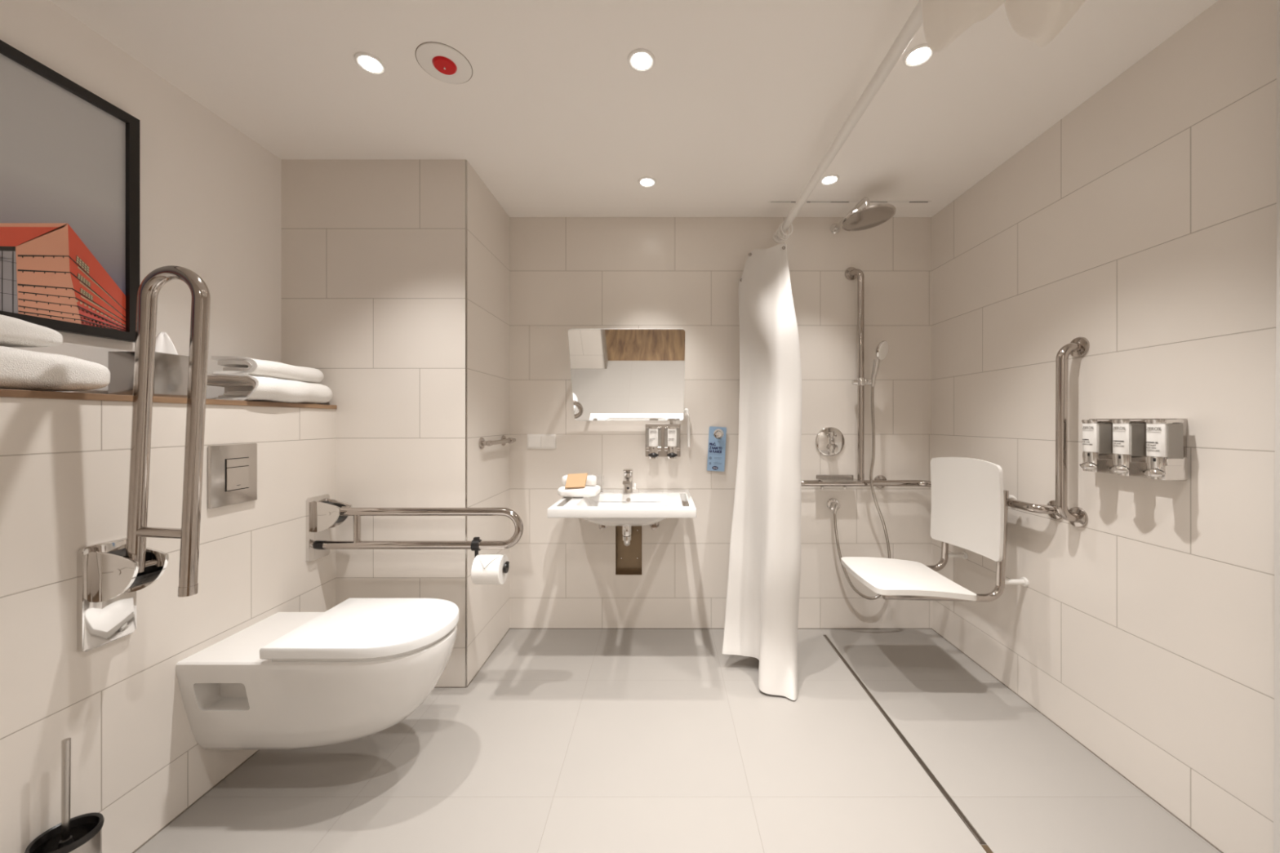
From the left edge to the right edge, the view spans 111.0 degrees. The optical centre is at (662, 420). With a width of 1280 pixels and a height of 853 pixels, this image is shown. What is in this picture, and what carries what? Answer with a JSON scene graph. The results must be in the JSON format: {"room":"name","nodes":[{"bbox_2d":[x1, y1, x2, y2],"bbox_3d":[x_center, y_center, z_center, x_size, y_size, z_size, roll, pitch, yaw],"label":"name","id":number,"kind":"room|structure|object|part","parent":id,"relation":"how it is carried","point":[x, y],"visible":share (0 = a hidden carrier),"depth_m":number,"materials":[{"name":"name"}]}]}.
{"room":"accessible bathroom","nodes":[
{"label":"accessible bathroom","id":0,"kind":"room"},
{"bbox_2d":[0,0,281,399],"bbox_3d":[-1.684,-0.586,1.002,0.100,1.072,1.765,0,0,0],"label":"wall","id":1,"kind":"structure","parent":0,"point":[211,194],"depth_m":1.51,"materials":[{"name":"white paint"}]},
{"bbox_2d":[0,40,139,342],"bbox_3d":[-1.623,-0.558,0.888,0.022,0.742,0.936,0,0,0],"label":"framed picture","id":2,"kind":"object","parent":1,"relation":"attached to","point":[69,157],"visible":1,"depth_m":1.20,"materials":[{"name":"paper"}]},
{"bbox_2d":[0,396,335,852],"bbox_3d":[-1.567,0.546,1.067,0.334,1.194,1.635,0,0,0],"label":"wall","id":3,"kind":"structure","parent":0,"point":[138,762],"depth_m":1.14,"materials":[{"name":"tile"}]},
{"bbox_2d":[76,265,210,652],"bbox_3d":[-1.272,0.083,1.105,0.257,0.946,0.108,0,0,0],"label":"grab rail","id":4,"kind":"object","parent":3,"relation":"attached to","point":[110,574],"visible":1,"depth_m":1.09,"materials":[{"name":"silver metal"}]},
{"bbox_3d":[-1.393,0.430,1.105,0.013,0.253,0.108,0,0,0],"label":"mount plate","id":5,"kind":"part","parent":4,"relation":"part of","materials":[{"name":"silver metal"}]},
{"bbox_3d":[-1.242,0.021,1.105,0.199,0.822,0.033,0,0,0],"label":"rail","id":6,"kind":"part","parent":4,"relation":"part of","materials":[{"name":"silver metal"}]},
{"bbox_2d":[0,388,337,408],"bbox_3d":[-1.514,-0.059,1.067,0.240,0.017,1.635,0,0,0],"label":"wall shelf","id":7,"kind":"object","parent":3,"relation":"on","point":[3,393],"visible":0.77,"depth_m":1.13,"materials":[{"name":"brown wood"}]},
{"bbox_2d":[0,346,110,391],"bbox_3d":[-1.512,-0.121,0.906,0.206,0.105,0.503,0,0,0],"label":"folded towel","id":8,"kind":"object","parent":7,"relation":"on","point":[20,369],"visible":0.88,"depth_m":1.01,"materials":[{"name":"white fabric"}]},
{"bbox_2d":[0,314,62,346],"bbox_3d":[-1.520,-0.216,0.862,0.184,0.091,0.442,0,0,0],"label":"folded towel","id":9,"kind":"object","parent":8,"relation":"on","point":[14,332],"visible":0.99,"depth_m":0.99,"materials":[{"name":"white fabric"}]},
{"bbox_2d":[107,332,188,397],"bbox_3d":[-1.495,-0.166,1.301,0.130,0.196,0.130,0,0,0],"label":"tissue box","id":10,"kind":"object","parent":7,"relation":"on","point":[171,369],"visible":0.63,"depth_m":1.26,"materials":[{"name":"silver metal"}]},
{"bbox_2d":[206,373,332,404],"bbox_3d":[-1.486,-0.115,1.671,0.253,0.093,0.417,0,0,0],"label":"folded towel","id":11,"kind":"object","parent":7,"relation":"on","point":[239,387],"visible":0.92,"depth_m":1.56,"materials":[{"name":"white fabric"}]},
{"bbox_2d":[210,355,323,382],"bbox_3d":[-1.473,-0.190,1.670,0.157,0.066,0.351,0,0,0],"label":"folded towel","id":12,"kind":"object","parent":11,"relation":"on","point":[235,365],"visible":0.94,"depth_m":1.56,"materials":[{"name":"white fabric"}]},
{"bbox_2d":[132,750,259,852],"bbox_3d":[-1.398,1.142,1.067,0.004,0.002,1.635,0,0,0],"label":"trim","id":13,"kind":"structure","parent":3,"relation":"attached to","point":[222,780],"depth_m":1.31,"materials":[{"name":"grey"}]},
{"bbox_2d":[207,443,257,508],"bbox_3d":[-1.392,0.173,1.430,0.015,0.195,0.157,0,0,0],"label":"flush plate","id":14,"kind":"object","parent":3,"relation":"attached to","point":[232,468],"visible":1,"depth_m":1.42,"materials":[{"name":"grey metal"}]},
{"bbox_2d":[175,598,458,750],"bbox_3d":[-1.042,0.835,1.437,0.716,0.372,0.360,0,0,0],"label":"toilet","id":15,"kind":"object","parent":3,"relation":"attached to","point":[357,668],"visible":1,"depth_m":1.31,"materials":[{"name":"white ceramic"}]},
{"bbox_3d":[-0.918,0.666,1.437,0.468,0.035,0.360,0,0,0],"label":"lid","id":16,"kind":"part","parent":15,"relation":"part of","materials":[{"name":"white plastic"}]},
{"bbox_2d":[306,493,523,561],"bbox_3d":[-0.982,0.430,1.780,0.837,0.253,0.108,0,0,0],"label":"grab rail","id":17,"kind":"object","parent":3,"relation":"attached to","point":[323,513],"visible":1,"depth_m":1.77,"materials":[{"name":"silver metal"}]},
{"bbox_3d":[-1.393,0.430,1.780,0.013,0.253,0.108,0,0,0],"label":"mount plate","id":18,"kind":"part","parent":17,"relation":"part of","materials":[{"name":"silver metal"}]},
{"bbox_3d":[-0.973,0.435,1.780,0.819,0.168,0.033,0,0,0],"label":"rail","id":19,"kind":"part","parent":17,"relation":"part of","materials":[{"name":"silver metal"}]},
{"bbox_2d":[471,537,509,573],"bbox_3d":[-0.692,0.544,1.780,0.148,0.146,0.045,0,0,0],"label":"toilet paper holder","id":20,"kind":"object","parent":17,"relation":"hanging from","point":[474,544],"visible":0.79,"depth_m":1.77,"materials":[{"name":"black plastic"}]},
{"bbox_2d":[471,554,508,584],"bbox_3d":[-0.696,0.600,1.779,0.109,0.119,0.120,0,0,0],"label":"toilet paper roll","id":21,"kind":"object","parent":20,"relation":"on","point":[486,569],"visible":0.91,"depth_m":1.73,"materials":[{"name":"white paper"}]},
{"bbox_3d":[-0.689,0.561,1.778,0.141,0.081,0.019,0,0,0],"label":"arm","id":22,"kind":"part","parent":20,"relation":"part of","materials":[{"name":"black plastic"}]},
{"bbox_2d":[281,159,509,686],"bbox_3d":[-1.286,0.011,2.211,0.895,2.265,0.652,0,0,0],"label":"wall","id":23,"kind":"structure","parent":0,"point":[373,251],"depth_m":1.89,"materials":[{"name":"tile"}]},
{"bbox_2d":[434,686,466,688],"bbox_3d":[-1.119,1.142,1.883,0.561,0.002,0.004,0,0,0],"label":"trim","id":24,"kind":"structure","parent":23,"relation":"attached to","point":[435,686],"depth_m":1.88,"materials":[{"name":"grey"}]},
{"bbox_2d":[465,160,466,687],"bbox_3d":[-0.841,0.011,1.887,0.006,2.263,0.006,0,0,0],"label":"trim","id":25,"kind":"structure","parent":23,"relation":"attached to","point":[465,160],"depth_m":1.88,"materials":[{"name":"grey metal"}]},
{"bbox_2d":[466,628,510,687],"bbox_3d":[-0.837,1.142,2.151,0.004,0.002,0.532,0,0,0],"label":"trim","id":26,"kind":"structure","parent":23,"relation":"attached to","point":[509,628],"depth_m":2.10,"materials":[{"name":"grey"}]},
{"bbox_2d":[478,435,515,448],"bbox_3d":[-0.811,0.103,2.190,0.056,0.054,0.364,0,0,0],"label":"towel bar","id":27,"kind":"object","parent":23,"relation":"attached to","point":[482,442],"visible":1,"depth_m":2.09,"materials":[{"name":"silver metal"}]},
{"bbox_2d":[49,0,1217,217],"bbox_3d":[-0.150,-1.172,1.350,3.700,0.100,2.500,0,0,0],"label":"ceiling","id":28,"kind":"structure","parent":0,"point":[740,103],"depth_m":1.47,"materials":[{"name":"white paint"}]},
{"bbox_2d":[353,51,386,75],"bbox_3d":[-0.914,-1.119,1.377,0.086,0.006,0.086,0,0,0],"label":"recessed light","id":29,"kind":"object","parent":28,"relation":"in","point":[370,63],"visible":1,"depth_m":1.37,"materials":[{"name":"white plastic"}]},
{"bbox_2d":[414,41,472,84],"bbox_3d":[-0.683,-1.114,1.380,0.162,0.016,0.162,0,0,0],"label":"smoke detector","id":30,"kind":"object","parent":28,"relation":"attached to","point":[443,62],"depth_m":1.37,"materials":[{"name":"white plastic"}]},
{"bbox_2d":[627,48,655,71],"bbox_3d":[-0.064,-1.119,1.365,0.086,0.006,0.086,0,0,0],"label":"recessed light","id":31,"kind":"object","parent":28,"relation":"in","point":[640,60],"visible":1,"depth_m":1.36,"materials":[{"name":"white"}]},
{"bbox_2d":[638,176,656,186],"bbox_3d":[-0.070,-1.119,2.059,0.086,0.006,0.086,0,0,0],"label":"recessed light","id":32,"kind":"object","parent":28,"relation":"in","point":[646,181],"visible":1,"depth_m":2.05,"materials":[{"name":"white"}]},
{"bbox_2d":[819,173,839,185],"bbox_3d":[0.777,-1.119,2.039,0.086,0.006,0.086,0,0,0],"label":"recessed light","id":33,"kind":"object","parent":28,"relation":"in","point":[830,179],"visible":1,"depth_m":2.03,"materials":[{"name":"white"}]},
{"bbox_2d":[768,200,931,202],"bbox_3d":[0.957,-1.120,2.244,0.831,0.004,0.016,0,0,0],"label":"ceiling vent","id":34,"kind":"object","parent":28,"relation":"in","point":[768,201],"visible":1,"depth_m":2.24,"materials":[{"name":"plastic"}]},
{"bbox_2d":[902,43,934,67],"bbox_3d":[0.787,-1.119,1.347,0.086,0.006,0.086,0,0,0],"label":"recessed light","id":35,"kind":"object","parent":28,"relation":"in","point":[920,54],"visible":0.94,"depth_m":1.35,"materials":[{"name":"white"}]},
{"bbox_2d":[134,629,1221,852],"bbox_3d":[-0.150,1.193,1.350,3.700,0.100,2.500,0,0,0],"label":"floor","id":36,"kind":"structure","parent":0,"point":[562,740],"depth_m":1.43,"materials":[{"name":"tile"}]},
{"bbox_2d":[24,737,104,852],"bbox_3d":[-1.337,0.929,0.985,0.107,0.428,0.107,0,0,0],"label":"toilet brush","id":37,"kind":"object","parent":36,"relation":"on","point":[82,833],"visible":1,"depth_m":0.99,"materials":[{"name":"black plastic"}]},
{"bbox_2d":[822,635,993,852],"bbox_3d":[0.867,1.142,1.698,0.017,0.002,1.295,0,0,0],"label":"floor drain","id":38,"kind":"object","parent":36,"relation":"on","point":[961,815],"visible":1,"depth_m":1.47,"materials":[{"name":"grey metal"}]},
{"bbox_2d":[509,217,931,628],"bbox_3d":[0.291,0.011,2.477,2.583,2.265,0.120,0,0,0],"label":"wall","id":39,"kind":"structure","parent":0,"point":[566,273],"depth_m":2.42,"materials":[{"name":"tile"}]},
{"bbox_2d":[527,434,555,448],"bbox_3d":[-0.663,0.113,2.411,0.156,0.080,0.012,0,0,0],"label":"light switch","id":40,"kind":"object","parent":39,"relation":"attached to","point":[534,441],"visible":1,"depth_m":2.40,"materials":[{"name":"white plastic"}]},
{"bbox_2d":[599,524,608,529],"bbox_3d":[-0.322,0.547,2.381,0.054,0.089,0.072,0,0,0],"label":"valve","id":41,"kind":"object","parent":39,"relation":"attached to","point":[601,526],"visible":0.47,"depth_m":2.35,"materials":[{"name":"silver metal"}]},
{"bbox_2d":[546,489,696,526],"bbox_3d":[-0.173,0.437,2.151,0.641,0.120,0.531,0,0,0],"label":"washbasin","id":42,"kind":"object","parent":39,"relation":"attached to","point":[611,508],"visible":0.96,"depth_m":2.00,"materials":[{"name":"white ceramic"}]},
{"bbox_2d":[557,484,600,497],"bbox_3d":[-0.418,0.350,2.216,0.206,0.053,0.171,0,0,0],"label":"hand towel","id":43,"kind":"object","parent":42,"relation":"on","point":[588,491],"visible":0.84,"depth_m":2.14,"materials":[{"name":"white fabric"}]},
{"bbox_2d":[564,473,587,488],"bbox_3d":[-0.421,0.294,2.160,0.107,0.073,0.041,0,0,-4],"label":"soap box","id":44,"kind":"object","parent":43,"relation":"on","point":[574,480],"visible":1,"depth_m":2.15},
{"bbox_2d":[561,475,596,485],"bbox_3d":[-0.417,0.301,2.215,0.170,0.054,0.054,0,0,0],"label":"cloth","id":45,"kind":"object","parent":43,"relation":"on","point":[591,480],"visible":0.4,"depth_m":2.19,"materials":[{"name":"white fabric"}]},
{"bbox_2d":[594,475,604,492],"bbox_3d":[-0.345,0.335,2.352,0.065,0.084,0.065,0,0,0],"label":"drinking glass","id":46,"kind":"object","parent":42,"relation":"on","point":[599,477],"visible":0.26,"depth_m":2.33,"materials":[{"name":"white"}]},
{"bbox_2d":[622,526,634,546],"bbox_3d":[-0.173,0.560,2.302,0.066,0.128,0.350,0,0,0],"label":"trap","id":47,"kind":"object","parent":42,"relation":"attached to","point":[627,531],"visible":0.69,"depth_m":2.14,"materials":[{"name":"silver plastic"}]},
{"bbox_2d":[622,468,635,493],"bbox_3d":[-0.171,0.315,2.276,0.065,0.126,0.151,0,0,0],"label":"faucet","id":48,"kind":"object","parent":42,"relation":"on","point":[628,473],"visible":1,"depth_m":2.30,"materials":[{"name":"silver metal"}]},
{"bbox_3d":[-0.178,0.305,2.255,0.042,0.040,0.110,0,0,0],"label":"spout","id":49,"kind":"part","parent":48,"relation":"part of","materials":[{"name":"silver metal"}]},
{"bbox_3d":[-0.178,0.262,2.301,0.049,0.020,0.086,0,0,0],"label":"lever","id":50,"kind":"part","parent":48,"relation":"part of","materials":[{"name":"silver metal"}]},
{"bbox_2d":[615,525,641,574],"bbox_3d":[-0.183,0.695,2.443,0.144,0.303,0.058,0,0,0],"label":"panel","id":51,"kind":"object","parent":39,"relation":"attached to","point":[628,558],"visible":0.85,"depth_m":2.47,"materials":[{"name":"brown metal"}]},
{"bbox_2d":[568,328,690,447],"bbox_3d":[-0.162,-0.162,2.317,0.630,0.607,0.199,0,0,0],"label":"mirror","id":52,"kind":"object","parent":39,"relation":"attached to","point":[617,374],"visible":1,"depth_m":2.30,"materials":[{"name":"clear glass"}]},
{"bbox_3d":[0.132,0.036,2.389,0.058,0.210,0.025,0,0,40],"label":"tilt handle","id":53,"kind":"part","parent":52,"relation":"part of","materials":[{"name":"white plastic"}]},
{"bbox_2d":[649,522,659,529],"bbox_3d":[-0.043,0.547,2.381,0.054,0.089,0.072,0,0,0],"label":"valve","id":54,"kind":"object","parent":39,"relation":"attached to","point":[654,526],"visible":0.56,"depth_m":2.35,"materials":[{"name":"silver metal"}]},
{"bbox_3d":[-0.043,0.568,2.357,0.034,0.032,0.023,0,0,0],"label":"handle","id":55,"kind":"part","parent":54,"relation":"part of","materials":[{"name":"silver metal"}]},
{"bbox_2d":[645,423,679,458],"bbox_3d":[0.004,0.107,2.370,0.192,0.185,0.093,0,0,0],"label":"soap dispenser","id":56,"kind":"object","parent":39,"relation":"attached to","point":[662,440],"visible":1,"depth_m":2.36,"materials":[{"name":"grey metal"}]},
{"bbox_2d":[645,426,661,458],"bbox_3d":[-0.046,0.115,2.366,0.082,0.170,0.084,0,0,0],"label":"bottle","id":57,"kind":"object","parent":56,"relation":"on","point":[653,433],"depth_m":2.34,"materials":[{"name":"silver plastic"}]},
{"bbox_2d":[664,426,679,458],"bbox_3d":[0.053,0.115,2.366,0.082,0.170,0.084,0,0,0],"label":"bottle","id":58,"kind":"object","parent":56,"relation":"on","point":[672,433],"depth_m":2.34,"materials":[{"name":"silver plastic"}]},
{"bbox_2d":[714,431,721,437],"bbox_3d":[0.308,0.073,2.400,0.040,0.040,0.034,0,0,0],"label":"wall hook","id":59,"kind":"object","parent":39,"relation":"attached to","point":[717,433],"visible":1,"depth_m":2.38,"materials":[{"name":"silver metal"}]},
{"bbox_2d":[706,426,726,471],"bbox_3d":[0.299,0.153,2.403,0.107,0.246,0.002,0,0,0],"label":"hanger","id":60,"kind":"object","parent":59,"relation":"hanging from","point":[717,447],"visible":1,"depth_m":2.40,"materials":[{"name":"blue"}]},
{"bbox_2d":[510,628,931,629],"bbox_3d":[0.322,1.142,2.415,2.322,0.002,0.004,0,0,0],"label":"trim","id":61,"kind":"structure","parent":39,"relation":"attached to","point":[510,628],"depth_m":2.41,"materials":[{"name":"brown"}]},
{"bbox_2d":[815,426,844,456],"bbox_3d":[0.922,0.113,2.389,0.160,0.160,0.056,0,0,0],"label":"shower mixer","id":62,"kind":"object","parent":39,"relation":"attached to","point":[829,441],"visible":1,"depth_m":2.41,"materials":[{"name":"silver metal"}]},
{"bbox_3d":[0.926,0.077,2.389,0.038,0.038,0.035,0,0,0],"label":"knob","id":63,"kind":"part","parent":62,"relation":"part of","materials":[{"name":"silver metal"}]},
{"bbox_3d":[0.929,0.149,2.389,0.048,0.048,0.035,0,0,0],"label":"knob","id":64,"kind":"part","parent":62,"relation":"part of","materials":[{"name":"silver metal"}]},
{"bbox_2d":[826,497,839,514],"bbox_3d":[0.940,0.462,2.385,0.068,0.076,0.064,0,0,0],"label":"outlet","id":65,"kind":"object","parent":39,"relation":"attached to","point":[833,504],"visible":1,"depth_m":2.40,"materials":[{"name":"silver metal"}]},
{"bbox_3d":[0.934,0.477,2.366,0.034,0.046,0.024,0,0,-10],"label":"spout","id":66,"kind":"part","parent":65,"relation":"part of","materials":[{"name":"silver metal"}]},
{"bbox_2d":[830,196,896,234],"bbox_3d":[0.975,-1.015,2.190,0.238,0.140,0.453,0,0,0],"label":"shower","id":67,"kind":"object","parent":39,"relation":"attached to","point":[868,216],"visible":1,"depth_m":2.08,"materials":[{"name":"silver metal"}]},
{"bbox_3d":[0.963,-1.030,2.242,0.024,0.086,0.341,0,0,-4],"label":"arm","id":68,"kind":"part","parent":67,"relation":"part of","materials":[{"name":"silver metal"}]},
{"bbox_2d":[931,0,1276,852],"bbox_3d":[1.533,0.011,1.329,0.100,2.265,2.417,0,0,0],"label":"wall","id":69,"kind":"structure","parent":0,"point":[1140,225],"depth_m":1.35,"materials":[{"name":"tile"}]},
{"bbox_2d":[773,0,923,242],"bbox_3d":[1.046,-1.013,1.673,0.874,0.064,1.489,0,0,0],"label":"curtain rod","id":70,"kind":"object","parent":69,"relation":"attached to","point":[914,21],"visible":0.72,"depth_m":1.39,"materials":[{"name":"white metal"}]},
{"bbox_2d":[722,221,801,700],"bbox_3d":[0.499,0.052,2.110,0.345,2.174,0.581,0,0,22],"label":"shower curtain","id":71,"kind":"object","parent":70,"relation":"hanging from","point":[763,583],"visible":1,"depth_m":2.03,"materials":[{"name":"white fabric"}]},
{"bbox_2d":[920,0,1085,51],"bbox_3d":[0.758,-0.929,0.957,0.347,0.212,0.116,0,0,0],"label":"curtain","id":72,"kind":"object","parent":70,"relation":"hanging from","point":[1039,22],"visible":1,"depth_m":0.94,"materials":[{"name":"white fabric"}]},
{"bbox_2d":[801,266,1062,519],"bbox_3d":[1.243,-0.238,2.175,0.483,1.216,1.130,0,0,-45],"label":"handrail","id":73,"kind":"object","parent":69,"relation":"attached to","point":[851,273],"visible":0.77,"depth_m":2.34,"materials":[{"name":"silver metal"}]},
{"bbox_2d":[816,475,863,488],"bbox_3d":[0.940,0.329,2.333,0.204,0.070,0.125,0,0,0],"label":"tray","id":74,"kind":"object","parent":73,"relation":"attached to","point":[825,478],"visible":1,"depth_m":2.37,"materials":[{"name":"grey metal"}]},
{"bbox_3d":[0.940,0.305,2.333,0.204,0.023,0.125,0,0,0],"label":"plate","id":75,"kind":"part","parent":74,"relation":"part of","materials":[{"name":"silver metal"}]},
{"bbox_2d":[833,340,890,599],"bbox_3d":[1.065,0.267,2.313,0.296,1.374,0.093,0,0,5],"label":"shower","id":76,"kind":"object","parent":73,"relation":"attached to","point":[882,349],"visible":0.88,"depth_m":2.32,"materials":[{"name":"silver metal"}]},
{"bbox_3d":[1.131,-0.255,2.325,0.033,0.146,0.047,0,0,-27],"label":"handle","id":77,"kind":"part","parent":76,"relation":"part of","materials":[{"name":"silver metal"}]},
{"bbox_3d":[1.244,0.334,2.175,0.482,0.033,1.097,0,0,-45],"label":"rail","id":78,"kind":"part","parent":73,"relation":"part of","materials":[{"name":"silver metal"}]},
{"bbox_2d":[840,457,1028,601],"bbox_3d":[1.171,0.452,1.975,0.623,0.572,0.450,0,0,0],"label":"chair","id":79,"kind":"object","parent":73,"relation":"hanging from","point":[970,500],"visible":0.99,"depth_m":1.93,"materials":[{"name":"white plastic"}]},
{"bbox_3d":[1.075,0.701,1.975,0.430,0.057,0.450,0,0,0],"label":"seat","id":80,"kind":"part","parent":79,"relation":"part of","materials":[{"name":"white plastic"}]},
{"bbox_3d":[1.365,0.376,1.975,0.043,0.420,0.450,0,0,0],"label":"backrest","id":81,"kind":"part","parent":79,"relation":"part of","materials":[{"name":"white plastic"}]},
{"bbox_2d":[1055,337,1089,527],"bbox_3d":[1.444,0.041,1.562,0.077,0.677,0.077,0,0,0],"label":"grab bar","id":82,"kind":"object","parent":69,"relation":"attached to","point":[1078,347],"visible":1,"depth_m":1.55,"materials":[{"name":"silver metal"}]},
{"bbox_2d":[931,628,1223,852],"bbox_3d":[1.481,1.142,1.333,0.004,0.002,2.167,0,0,0],"label":"trim","id":83,"kind":"structure","parent":69,"relation":"attached to","point":[1141,790],"depth_m":1.48,"materials":[{"name":"brown"}]},
{"bbox_2d":[1079,418,1187,480],"bbox_3d":[1.437,0.082,1.362,0.093,0.177,0.272,0,0,0],"label":"soap dispenser","id":84,"kind":"object","parent":69,"relation":"attached to","point":[1148,448],"visible":1,"depth_m":1.32,"materials":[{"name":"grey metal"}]},
{"bbox_2d":[1079,419,1111,471],"bbox_3d":[1.431,0.081,1.448,0.083,0.170,0.058,0,0,0],"label":"bottle","id":85,"kind":"object","parent":84,"relation":"on","point":[1096,433],"depth_m":1.43,"materials":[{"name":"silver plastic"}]},
{"bbox_2d":[1109,419,1144,475],"bbox_3d":[1.431,0.081,1.350,0.083,0.170,0.058,0,0,0],"label":"bottle","id":86,"kind":"object","parent":84,"relation":"on","point":[1128,435],"depth_m":1.33,"materials":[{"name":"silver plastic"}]},
{"bbox_2d":[1142,419,1187,479],"bbox_3d":[1.431,0.081,1.255,0.083,0.170,0.058,0,0,0],"label":"bottle","id":87,"kind":"object","parent":84,"relation":"on","point":[1166,459],"depth_m":1.23,"materials":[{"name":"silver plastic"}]},
{"bbox_2d":[1274,0,1279,852],"bbox_3d":[1.421,0.068,0.963,0.093,2.090,0.062,0,0,0],"label":"wall","id":88,"kind":"structure","parent":0,"point":[1277,744],"depth_m":0.99,"materials":[{"name":"beige tile"}]}
]}

